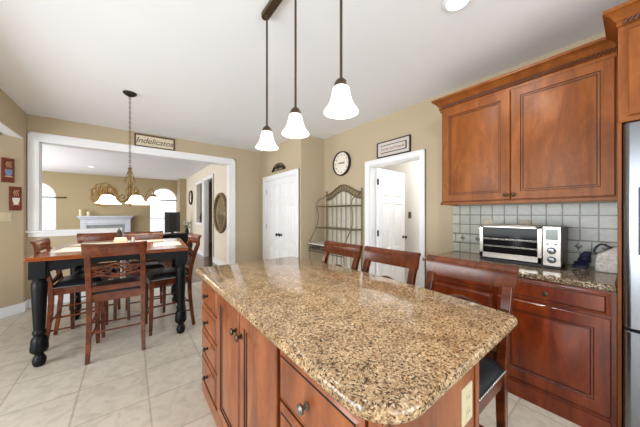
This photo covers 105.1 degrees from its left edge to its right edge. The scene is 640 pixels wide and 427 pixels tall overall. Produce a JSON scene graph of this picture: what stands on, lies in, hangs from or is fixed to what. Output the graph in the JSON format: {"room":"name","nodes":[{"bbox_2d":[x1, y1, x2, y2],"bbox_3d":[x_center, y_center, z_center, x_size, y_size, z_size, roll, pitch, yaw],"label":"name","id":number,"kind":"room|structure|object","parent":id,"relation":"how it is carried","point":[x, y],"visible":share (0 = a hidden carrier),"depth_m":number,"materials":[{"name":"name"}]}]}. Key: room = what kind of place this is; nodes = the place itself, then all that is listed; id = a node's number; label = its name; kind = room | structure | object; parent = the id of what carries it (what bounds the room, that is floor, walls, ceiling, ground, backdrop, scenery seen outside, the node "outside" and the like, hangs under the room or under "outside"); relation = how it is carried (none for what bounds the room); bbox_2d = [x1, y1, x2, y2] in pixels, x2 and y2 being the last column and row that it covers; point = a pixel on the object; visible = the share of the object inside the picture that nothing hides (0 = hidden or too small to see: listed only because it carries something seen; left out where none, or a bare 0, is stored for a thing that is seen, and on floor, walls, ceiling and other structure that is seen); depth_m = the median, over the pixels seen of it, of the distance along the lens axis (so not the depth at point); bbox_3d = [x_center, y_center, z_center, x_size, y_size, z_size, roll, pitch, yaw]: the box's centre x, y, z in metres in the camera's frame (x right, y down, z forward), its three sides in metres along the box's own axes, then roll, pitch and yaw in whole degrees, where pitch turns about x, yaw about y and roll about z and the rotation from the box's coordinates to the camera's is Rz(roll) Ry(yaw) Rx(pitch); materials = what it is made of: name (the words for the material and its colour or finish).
{"room":"kitchen","nodes":[
{"label":"kitchen","id":0,"kind":"room"},
{"bbox_2d":[0,134,22,307],"bbox_3d":[-4.204,0.160,2.008,0.120,2.320,2.600,0,0,7],"label":"wall","id":1,"kind":"structure","parent":0,"point":[11,232],"depth_m":3.17,"materials":[{"name":"beige paint"}]},
{"bbox_2d":[0,212,11,220],"bbox_3d":[-3.994,0.040,3.115,0.018,0.120,0.115,0,0,7],"label":"light switch","id":2,"kind":"object","parent":1,"relation":"attached to","point":[4,216],"visible":1,"depth_m":3.12,"materials":[{"name":"beige plastic"}]},
{"bbox_2d":[1,157,14,182],"bbox_3d":[-3.990,-0.553,3.135,0.019,0.310,0.116,0,0,7],"label":"art panel","id":3,"kind":"object","parent":1,"relation":"attached to","point":[7,164],"visible":1,"depth_m":3.12,"materials":[{"name":"red"}]},
{"bbox_2d":[5,169,12,175],"bbox_3d":[-3.982,-0.520,3.134,0.002,0.085,0.072,0,0,7],"label":"cup","id":4,"kind":"object","parent":3,"relation":"on","point":[8,172],"depth_m":3.14,"materials":[{"name":"blue"}]},
{"bbox_2d":[0,299,27,318],"bbox_3d":[-4.131,1.255,2.055,0.111,0.130,2.710,0,0,5],"label":"baseboard","id":5,"kind":"structure","parent":1,"relation":"attached to","point":[11,310],"depth_m":3.18,"materials":[{"name":"white paint"}]},
{"bbox_2d":[9,186,21,209],"bbox_3d":[-3.981,-0.195,3.204,0.019,0.310,0.116,0,0,7],"label":"art panel","id":6,"kind":"object","parent":1,"relation":"attached to","point":[15,193],"visible":1,"depth_m":3.20,"materials":[{"name":"red"}]},
{"bbox_2d":[12,198,19,203],"bbox_3d":[-3.973,-0.163,3.203,0.002,0.085,0.072,0,0,7],"label":"cup","id":7,"kind":"object","parent":6,"relation":"on","point":[14,200],"depth_m":3.20,"materials":[{"name":"white"}]},
{"bbox_2d":[0,122,22,138],"bbox_3d":[-2.502,-1.050,-0.308,2.069,0.100,7.780,0,0,-38],"label":"ceiling","id":8,"kind":"structure","parent":0,"point":[5,130],"depth_m":3.01,"materials":[{"name":"white paint"}]},
{"bbox_2d":[0,89,26,301],"bbox_3d":[-1.731,-0.030,0.290,0.120,2.700,7.780,0,0,-38],"label":"wall","id":9,"kind":"structure","parent":0,"point":[12,116],"depth_m":3.29,"materials":[{"name":"beige paint"}]},
{"bbox_2d":[42,171,211,242],"bbox_3d":[-7.199,-0.030,9.444,8.600,2.700,0.150,0,0,-38],"label":"wall","id":10,"kind":"structure","parent":0,"point":[75,187],"depth_m":8.73,"materials":[{"name":"beige paint"}]},
{"bbox_2d":[42,183,55,228],"bbox_3d":[-9.195,-0.115,7.890,0.990,1.859,0.050,0,0,-38],"label":"window","id":11,"kind":"structure","parent":10,"relation":"in","point":[54,219],"depth_m":8.14,"materials":[{"name":"white paint"}]},
{"bbox_2d":[90,183,116,206],"bbox_3d":[-7.795,-0.683,8.842,0.741,0.872,0.035,0,0,-38],"label":"wall sculpture","id":12,"kind":"object","parent":10,"relation":"attached to","point":[100,186],"visible":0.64,"depth_m":8.76,"materials":[{"name":"gold metal"}]},
{"bbox_2d":[149,188,176,232],"bbox_3d":[-6.418,-0.115,10.044,0.980,1.859,0.050,0,0,-38],"label":"window","id":13,"kind":"structure","parent":10,"relation":"in","point":[159,188],"depth_m":9.96,"materials":[{"name":"white paint"}]},
{"bbox_2d":[27,114,260,298],"bbox_3d":[-2.759,-0.030,4.511,3.730,2.700,0.150,0,0,-38],"label":"wall","id":14,"kind":"structure","parent":0,"point":[247,162],"depth_m":5.06,"materials":[{"name":"beige paint"}]},
{"bbox_2d":[28,291,85,307],"bbox_3d":[-2.690,1.255,4.459,3.445,0.130,0.015,0,0,-38],"label":"baseboard","id":15,"kind":"structure","parent":14,"relation":"attached to","point":[66,298],"depth_m":3.61,"materials":[{"name":"white paint"}]},
{"bbox_2d":[25,228,122,277],"bbox_3d":[-3.708,0.780,3.768,1.040,1.080,0.260,0,0,-38],"label":"trim","id":16,"kind":"structure","parent":14,"relation":"attached to","point":[53,232],"depth_m":3.63,"materials":[{"name":"white paint"}]},
{"bbox_2d":[27,131,234,263],"bbox_3d":[-2.963,0.090,4.333,2.870,2.460,0.180,0,0,-38],"label":"trim","id":17,"kind":"structure","parent":14,"relation":"attached to","point":[35,140],"depth_m":3.78,"materials":[{"name":"white paint"}]},
{"bbox_2d":[134,133,174,150],"bbox_3d":[-2.890,-1.248,4.300,0.590,0.215,0.019,0,0,-38],"label":"wall sign","id":18,"kind":"object","parent":14,"relation":"attached to","point":[143,140],"visible":1,"depth_m":4.29,"materials":[{"name":"beige wood"}]},
{"bbox_2d":[177,179,185,232],"bbox_3d":[-5.679,-0.030,10.054,0.230,2.700,0.750,0,0,-38],"label":"wall","id":19,"kind":"structure","parent":0,"point":[181,183],"depth_m":9.77,"materials":[{"name":"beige paint"}]},
{"bbox_2d":[186,164,226,263],"bbox_3d":[-3.788,-0.030,7.902,0.120,2.700,6.470,0,0,-38],"label":"wall","id":20,"kind":"structure","parent":0,"point":[219,171],"depth_m":7.25,"materials":[{"name":"beige paint"}]},
{"bbox_2d":[189,191,192,204],"bbox_3d":[-4.739,-0.580,8.980,0.058,0.527,0.527,0,0,-38],"label":"wall clock","id":21,"kind":"object","parent":20,"relation":"attached to","point":[190,192],"visible":1,"depth_m":8.90,"materials":[{"name":"white"}]},
{"bbox_2d":[196,180,202,224],"bbox_3d":[-3.932,-0.335,7.973,0.020,1.410,0.980,0,0,-38],"label":"trim","id":22,"kind":"structure","parent":20,"relation":"attached to","point":[201,181],"depth_m":7.89,"materials":[{"name":"white paint"}]},
{"bbox_2d":[203,174,213,261],"bbox_3d":[-3.181,0.122,7.094,0.150,2.395,1.140,0,0,-38],"label":"trim","id":23,"kind":"structure","parent":20,"relation":"attached to","point":[207,179],"depth_m":7.46,"materials":[{"name":"white paint"}]},
{"bbox_2d":[192,246,226,265],"bbox_3d":[-3.615,1.250,7.567,0.016,0.140,5.710,0,0,-38],"label":"baseboard","id":24,"kind":"structure","parent":20,"relation":"attached to","point":[216,261],"depth_m":6.43,"materials":[{"name":"white paint"}]},
{"bbox_2d":[213,193,226,232],"bbox_3d":[-2.469,-0.015,6.058,0.099,1.003,1.103,0,0,-38],"label":"oval mirror","id":25,"kind":"object","parent":20,"relation":"attached to","point":[220,202],"visible":0.98,"depth_m":6.07,"materials":[{"name":"gold metal"}]},
{"bbox_2d":[215,196,224,229],"bbox_3d":[-2.456,-0.015,6.068,0.014,0.900,1.000,0,0,-38],"label":"mirror glass","id":26,"kind":"object","parent":25,"relation":"attached to","point":[219,201],"depth_m":6.12,"materials":[{"name":"beige mirror"}]},
{"bbox_2d":[261,138,296,259],"bbox_3d":[-0.821,-0.030,4.957,0.120,2.700,1.520,0,0,-38],"label":"wall","id":27,"kind":"structure","parent":0,"point":[286,154],"depth_m":4.90,"materials":[{"name":"beige paint"}]},
{"bbox_2d":[272,163,284,172],"bbox_3d":[-0.825,-0.916,4.840,0.029,0.152,0.550,0,0,-38],"label":"wall ornament","id":28,"kind":"object","parent":27,"relation":"attached to","point":[278,164],"visible":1,"depth_m":4.83,"materials":[{"name":"metal"}]},
{"bbox_2d":[266,175,295,259],"bbox_3d":[-0.793,0.312,4.827,0.116,2.000,1.232,0,0,-38],"label":"door","id":29,"kind":"structure","parent":27,"relation":"in","point":[281,193],"depth_m":4.80,"materials":[{"name":"white paint"}]},
{"bbox_2d":[263,168,298,259],"bbox_3d":[-0.759,0.268,4.853,0.150,2.105,1.430,0,0,-38],"label":"trim","id":30,"kind":"structure","parent":27,"relation":"attached to","point":[293,172],"depth_m":4.86,"materials":[{"name":"white paint"}]},
{"bbox_2d":[0,243,580,426],"bbox_3d":[-2.802,1.370,3.775,8.600,0.100,14.600,0,0,-38],"label":"floor","id":31,"kind":"structure","parent":0,"point":[123,384],"depth_m":1.97,"materials":[{"name":"tile"}]},
{"bbox_2d":[30,237,108,351],"bbox_3d":[-2.628,0.790,2.607,0.547,1.063,0.458,0,0,-37],"label":"counter chair","id":32,"kind":"object","parent":31,"relation":"on","point":[68,284],"visible":0.55,"depth_m":2.50,"materials":[{"name":"brown wood"}]},
{"bbox_2d":[70,232,121,328],"bbox_3d":[-2.835,0.790,3.127,0.458,1.063,0.547,0,0,-36],"label":"counter chair","id":33,"kind":"object","parent":31,"relation":"on","point":[81,237],"visible":0.38,"depth_m":3.17,"materials":[{"name":"brown wood"}]},
{"bbox_2d":[76,216,132,236],"bbox_3d":[-7.661,0.703,8.799,1.520,1.235,0.300,0,0,-38],"label":"fireplace","id":34,"kind":"object","parent":31,"relation":"on","point":[86,222],"visible":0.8,"depth_m":8.76,"materials":[{"name":"paint"}]},
{"bbox_2d":[76,216,132,218],"bbox_3d":[-7.661,0.138,8.799,1.520,0.105,0.300,0,0,-38],"label":"mantel shelf","id":35,"kind":"object","parent":34,"relation":"attached to","point":[79,217],"depth_m":8.68,"materials":[{"name":"paint"}]},
{"bbox_2d":[24,238,188,366],"bbox_3d":[-2.291,0.846,2.880,1.210,0.948,1.240,0,0,-33],"label":"dining table","id":36,"kind":"object","parent":31,"relation":"on","point":[40,265],"visible":0.83,"depth_m":2.22,"materials":[{"name":"brown wood"}]},
{"bbox_2d":[50,247,80,252],"bbox_3d":[-2.542,0.369,2.559,0.280,0.004,0.420,0,0,-32],"label":"placemat","id":37,"kind":"object","parent":36,"relation":"on","point":[66,249],"visible":0.56,"depth_m":2.50,"materials":[{"name":"beige fabric"}]},
{"bbox_2d":[70,242,112,245],"bbox_3d":[-2.743,0.369,2.998,0.420,0.004,0.280,0,0,-34],"label":"placemat","id":38,"kind":"object","parent":36,"relation":"on","point":[79,244],"visible":0.56,"depth_m":3.00,"materials":[{"name":"beige fabric"}]},
{"bbox_2d":[117,228,120,236],"bbox_3d":[-2.473,0.276,3.017,0.047,0.192,0.048,0,0,-38],"label":"pepper mill","id":39,"kind":"object","parent":36,"relation":"on","point":[118,230],"visible":0.73,"depth_m":3.01,"materials":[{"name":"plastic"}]},
{"bbox_2d":[113,237,126,242],"bbox_3d":[-2.388,0.329,2.932,0.060,0.085,0.120,0,0,32],"label":"napkin holder","id":40,"kind":"object","parent":36,"relation":"on","point":[119,239],"visible":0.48,"depth_m":2.92,"materials":[{"name":"paper"}]},
{"bbox_2d":[127,239,164,241],"bbox_3d":[-2.340,0.369,3.311,0.420,0.004,0.280,0,0,-34],"label":"placemat","id":41,"kind":"object","parent":36,"relation":"on","point":[155,240],"visible":0.69,"depth_m":3.33,"materials":[{"name":"white fabric"}]},
{"bbox_2d":[153,241,181,246],"bbox_3d":[-1.873,0.369,3.002,0.280,0.004,0.420,0,0,-34],"label":"placemat","id":42,"kind":"object","parent":36,"relation":"on","point":[176,242],"visible":1,"depth_m":3.00,"materials":[{"name":"beige fabric"}]},
{"bbox_2d":[81,241,146,364],"bbox_3d":[-1.969,0.790,2.398,0.458,1.063,0.547,0,0,-35],"label":"counter chair","id":43,"kind":"object","parent":31,"relation":"on","point":[105,290],"visible":1,"depth_m":2.25,"materials":[{"name":"brown wood"}]},
{"bbox_2d":[124,231,165,319],"bbox_3d":[-2.391,0.790,3.358,0.458,1.063,0.547,0,0,-39],"label":"counter chair","id":44,"kind":"object","parent":31,"relation":"on","point":[151,264],"visible":0.55,"depth_m":3.35,"materials":[{"name":"brown wood"}]},
{"bbox_2d":[145,233,201,335],"bbox_3d":[-1.763,0.790,2.959,0.547,1.063,0.458,0,0,-42],"label":"counter chair","id":45,"kind":"object","parent":31,"relation":"on","point":[167,276],"visible":0.73,"depth_m":2.87,"materials":[{"name":"brown wood"}]},
{"bbox_2d":[162,232,191,248],"bbox_3d":[-5.103,1.010,8.634,0.440,0.620,1.000,0,0,42],"label":"stand","id":46,"kind":"object","parent":31,"relation":"on","point":[184,236],"visible":0.24,"depth_m":8.59,"materials":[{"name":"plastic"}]},
{"bbox_2d":[164,212,179,233],"bbox_3d":[-5.143,0.325,8.540,0.200,0.750,0.540,0,0,24],"label":"television","id":47,"kind":"object","parent":46,"relation":"on","point":[171,219],"visible":0.99,"depth_m":8.47,"materials":[{"name":"plastic"}]},
{"bbox_2d":[183,220,191,232],"bbox_3d":[-4.824,0.471,8.886,0.222,0.455,0.304,0,0,30],"label":"flower arrangement","id":48,"kind":"object","parent":46,"relation":"on","point":[186,225],"visible":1,"depth_m":8.83,"materials":[{"name":"plant"}]},
{"bbox_2d":[308,184,361,270],"bbox_3d":[0.232,0.416,3.995,0.424,1.808,0.876,0,0,-38],"label":"rack","id":49,"kind":"object","parent":31,"relation":"on","point":[351,204],"visible":0.71,"depth_m":4.07,"materials":[{"name":"metal"}]},
{"bbox_2d":[316,227,360,230],"bbox_3d":[0.289,0.249,4.040,0.247,0.018,0.855,0,0,-38],"label":"shelf","id":50,"kind":"object","parent":49,"relation":"attached to","point":[330,228],"depth_m":3.92,"materials":[{"name":"metal"}]},
{"bbox_2d":[317,205,360,206],"bbox_3d":[0.293,-0.121,4.043,0.237,0.018,0.854,0,0,-38],"label":"shelf","id":51,"kind":"object","parent":49,"relation":"attached to","point":[317,205],"depth_m":3.95,"materials":[{"name":"glass"}]},
{"bbox_2d":[202,279,478,426],"bbox_3d":[-0.182,0.889,1.337,0.579,0.862,1.665,0,0,-38],"label":"kitchen island","id":52,"kind":"object","parent":31,"relation":"on","point":[248,381],"visible":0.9,"depth_m":0.99,"materials":[{"name":"brown wood"}]},
{"bbox_2d":[195,257,517,424],"bbox_3d":[-0.041,0.435,1.451,0.937,0.041,1.767,0,0,-38],"label":"island countertop","id":53,"kind":"structure","parent":52,"relation":"on","point":[386,350],"depth_m":0.90,"materials":[{"name":"stone"}]},
{"bbox_2d":[461,380,471,426],"bbox_3d":[0.480,0.620,0.798,0.075,0.120,0.008,0,0,-38],"label":"wall outlet","id":54,"kind":"object","parent":52,"relation":"attached to","point":[466,392],"visible":1,"depth_m":0.79,"materials":[{"name":"beige plastic"}]},
{"bbox_2d":[466,391,470,403],"bbox_3d":[0.481,0.596,0.795,0.030,0.028,0.002,0,0,-38],"label":"receptacle","id":55,"kind":"object","parent":54,"relation":"attached to","point":[468,393],"depth_m":0.79,"materials":[{"name":"plastic"}]},
{"bbox_2d":[466,405,470,418],"bbox_3d":[0.481,0.644,0.795,0.030,0.028,0.002,0,0,-38],"label":"receptacle","id":56,"kind":"object","parent":54,"relation":"attached to","point":[468,407],"depth_m":0.79,"materials":[{"name":"plastic"}]},
{"bbox_2d":[321,240,362,269],"bbox_3d":[0.014,0.790,2.036,0.547,1.063,0.458,0,0,-38],"label":"counter chair","id":57,"kind":"object","parent":31,"relation":"on","point":[353,251],"visible":0.11,"depth_m":2.16,"materials":[{"name":"brown wood"}]},
{"bbox_2d":[362,246,420,284],"bbox_3d":[0.331,0.790,1.643,0.547,1.063,0.458,0,0,-39],"label":"counter chair","id":58,"kind":"object","parent":31,"relation":"on","point":[405,259],"visible":0.09,"depth_m":1.76,"materials":[{"name":"brown wood"}]},
{"bbox_2d":[424,254,518,426],"bbox_3d":[0.635,0.790,1.229,0.547,1.063,0.458,0,0,-37],"label":"counter chair","id":59,"kind":"object","parent":31,"relation":"on","point":[493,376],"visible":0.29,"depth_m":1.18,"materials":[{"name":"brown wood"}]},
{"bbox_2d":[434,275,616,426],"bbox_3d":[1.586,0.887,2.045,0.681,0.865,1.156,0,0,-38],"label":"base cabinet","id":60,"kind":"object","parent":31,"relation":"on","point":[563,345],"visible":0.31,"depth_m":1.58,"materials":[{"name":"brown wood"}]},
{"bbox_2d":[422,251,616,291],"bbox_3d":[1.588,0.434,2.062,0.657,0.038,1.179,0,0,-38],"label":"countertop","id":61,"kind":"structure","parent":60,"relation":"on","point":[591,278],"depth_m":1.70,"materials":[{"name":"stone"}]},
{"bbox_2d":[480,224,566,268],"bbox_3d":[1.708,0.253,2.084,0.346,0.322,0.530,0,0,-38],"label":"toaster oven","id":62,"kind":"object","parent":61,"relation":"on","point":[532,245],"visible":1,"depth_m":1.96,"materials":[{"name":"silver metal"}]},
{"bbox_2d":[480,257,560,268],"bbox_3d":[1.613,0.401,2.011,0.026,0.018,0.528,0,0,-38],"label":"tray","id":63,"kind":"object","parent":62,"relation":"on","point":[501,259],"depth_m":1.96,"materials":[{"name":"metal"}]},
{"bbox_2d":[571,251,591,268],"bbox_3d":[1.947,0.342,1.823,0.110,0.129,0.105,0,0,-38],"label":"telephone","id":64,"kind":"object","parent":61,"relation":"on","point":[584,258],"visible":1,"depth_m":1.79,"materials":[{"name":"blue plastic"}]},
{"bbox_2d":[593,243,616,273],"bbox_3d":[2.061,0.316,1.764,0.165,0.196,0.122,0,0,-38],"label":"bag","id":65,"kind":"object","parent":61,"relation":"on","point":[605,261],"visible":0.75,"depth_m":1.71,"materials":[{"name":"white fabric"}]},
{"bbox_2d":[602,0,639,426],"bbox_3d":[2.218,0.088,1.191,0.729,2.464,1.070,0,0,-38],"label":"tall cabinet","id":66,"kind":"object","parent":31,"relation":"on","point":[621,22],"visible":0.86,"depth_m":1.38,"materials":[{"name":"brown wood"}]},
{"bbox_2d":[623,121,639,426],"bbox_3d":[2.199,0.415,1.144,0.752,1.810,0.972,0,0,-38],"label":"refrigerator","id":67,"kind":"object","parent":31,"relation":"on","point":[631,131],"visible":1,"depth_m":1.31,"materials":[{"name":"grey metal"}]},
{"bbox_2d":[297,136,323,261],"bbox_3d":[-0.113,-0.030,4.469,0.640,2.700,0.120,0,0,-38],"label":"wall","id":68,"kind":"structure","parent":0,"point":[310,149],"depth_m":4.35,"materials":[{"name":"beige paint"}]},
{"bbox_2d":[0,0,628,182],"bbox_3d":[-2.802,-1.430,3.775,8.600,0.100,14.600,0,0,-38],"label":"ceiling","id":69,"kind":"structure","parent":0,"point":[196,69],"depth_m":2.18,"materials":[{"name":"white paint"}]},
{"bbox_2d":[95,90,163,205],"bbox_3d":[-2.159,-0.730,2.812,0.612,1.299,0.625,0,0,-38],"label":"chandelier","id":70,"kind":"object","parent":69,"relation":"hanging from","point":[107,197],"visible":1,"depth_m":2.77,"materials":[{"name":"glass"}]},
{"bbox_2d":[255,0,282,150],"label":"pendant light","id":71,"kind":"object","parent":69,"relation":"hanging from","point":[266,142],"depth_m":1.65,"materials":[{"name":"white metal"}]},
{"bbox_2d":[281,0,309,137],"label":"pendant light","id":72,"kind":"object","parent":69,"relation":"hanging from","point":[295,128],"depth_m":1.37,"materials":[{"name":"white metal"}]},
{"bbox_2d":[323,0,358,118],"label":"pendant light","id":73,"kind":"object","parent":69,"relation":"hanging from","point":[341,105],"depth_m":1.08,"materials":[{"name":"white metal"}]},
{"bbox_2d":[443,0,470,11],"bbox_3d":[0.891,-1.373,1.587,0.169,0.012,0.169,0,0,-38],"label":"recessed light","id":74,"kind":"object","parent":69,"relation":"in","point":[448,5],"visible":1,"depth_m":1.61,"materials":[{"name":"white paint"}]},
{"bbox_2d":[378,160,418,285],"bbox_3d":[1.512,-0.005,3.957,1.300,2.650,2.400,0,0,-38],"label":"wall","id":75,"kind":"structure","parent":0,"point":[410,169],"depth_m":4.57,"materials":[{"name":"white paint"}]},
{"bbox_2d":[324,32,616,276],"bbox_3d":[2.011,-0.030,2.155,0.120,2.700,6.140,0,0,-38],"label":"wall","id":76,"kind":"structure","parent":0,"point":[422,121],"depth_m":3.11,"materials":[{"name":"beige paint"}]},
{"bbox_2d":[333,151,350,175],"bbox_3d":[0.362,-0.845,4.141,0.048,0.415,0.415,0,0,-38],"label":"wall clock","id":77,"kind":"object","parent":76,"relation":"attached to","point":[342,159],"visible":1,"depth_m":4.13,"materials":[{"name":"white"}]},
{"bbox_2d":[376,168,406,282],"bbox_3d":[1.179,0.310,3.965,0.792,2.000,0.117,0,0,-42],"label":"door","id":78,"kind":"structure","parent":76,"relation":"in","point":[390,185],"depth_m":3.93,"materials":[{"name":"white paint"}]},
{"bbox_2d":[377,134,410,158],"bbox_3d":[0.994,-0.902,3.340,0.034,0.215,0.530,0,0,-38],"label":"wall sign","id":79,"kind":"object","parent":76,"relation":"attached to","point":[399,145],"visible":1,"depth_m":3.32,"materials":[{"name":"white wood"}]},
{"bbox_2d":[365,149,425,287],"bbox_3d":[1.031,0.268,3.394,0.150,2.105,0.960,0,0,-38],"label":"trim","id":80,"kind":"structure","parent":76,"relation":"attached to","point":[370,166],"depth_m":3.34,"materials":[{"name":"white paint"}]},
{"bbox_2d":[431,36,617,205],"bbox_3d":[1.674,-0.615,2.148,0.422,1.059,1.211,0,0,-38],"label":"upper cabinet","id":81,"kind":"object","parent":76,"relation":"attached to","point":[545,130],"visible":0.94,"depth_m":1.88,"materials":[{"name":"brown wood"}]},
{"bbox_2d":[453,202,616,266],"bbox_3d":[1.842,0.165,2.260,0.017,0.498,1.181,0,0,-38],"label":"backsplash","id":82,"kind":"structure","parent":76,"relation":"attached to","point":[589,225],"depth_m":2.06,"materials":[{"name":"tile"}]},
{"bbox_2d":[485,219,493,223],"bbox_3d":[1.689,0.120,2.449,0.008,0.120,0.075,0,0,-38],"label":"wall outlet","id":83,"kind":"object","parent":82,"relation":"attached to","point":[487,221],"visible":0.42,"depth_m":2.45,"materials":[{"name":"beige plastic"}]},
{"bbox_2d":[519,220,529,224],"bbox_3d":[1.861,0.120,2.228,0.008,0.120,0.075,0,0,-38],"label":"wall outlet","id":84,"kind":"object","parent":82,"relation":"attached to","point":[523,222],"visible":0.42,"depth_m":2.23,"materials":[{"name":"beige plastic"}]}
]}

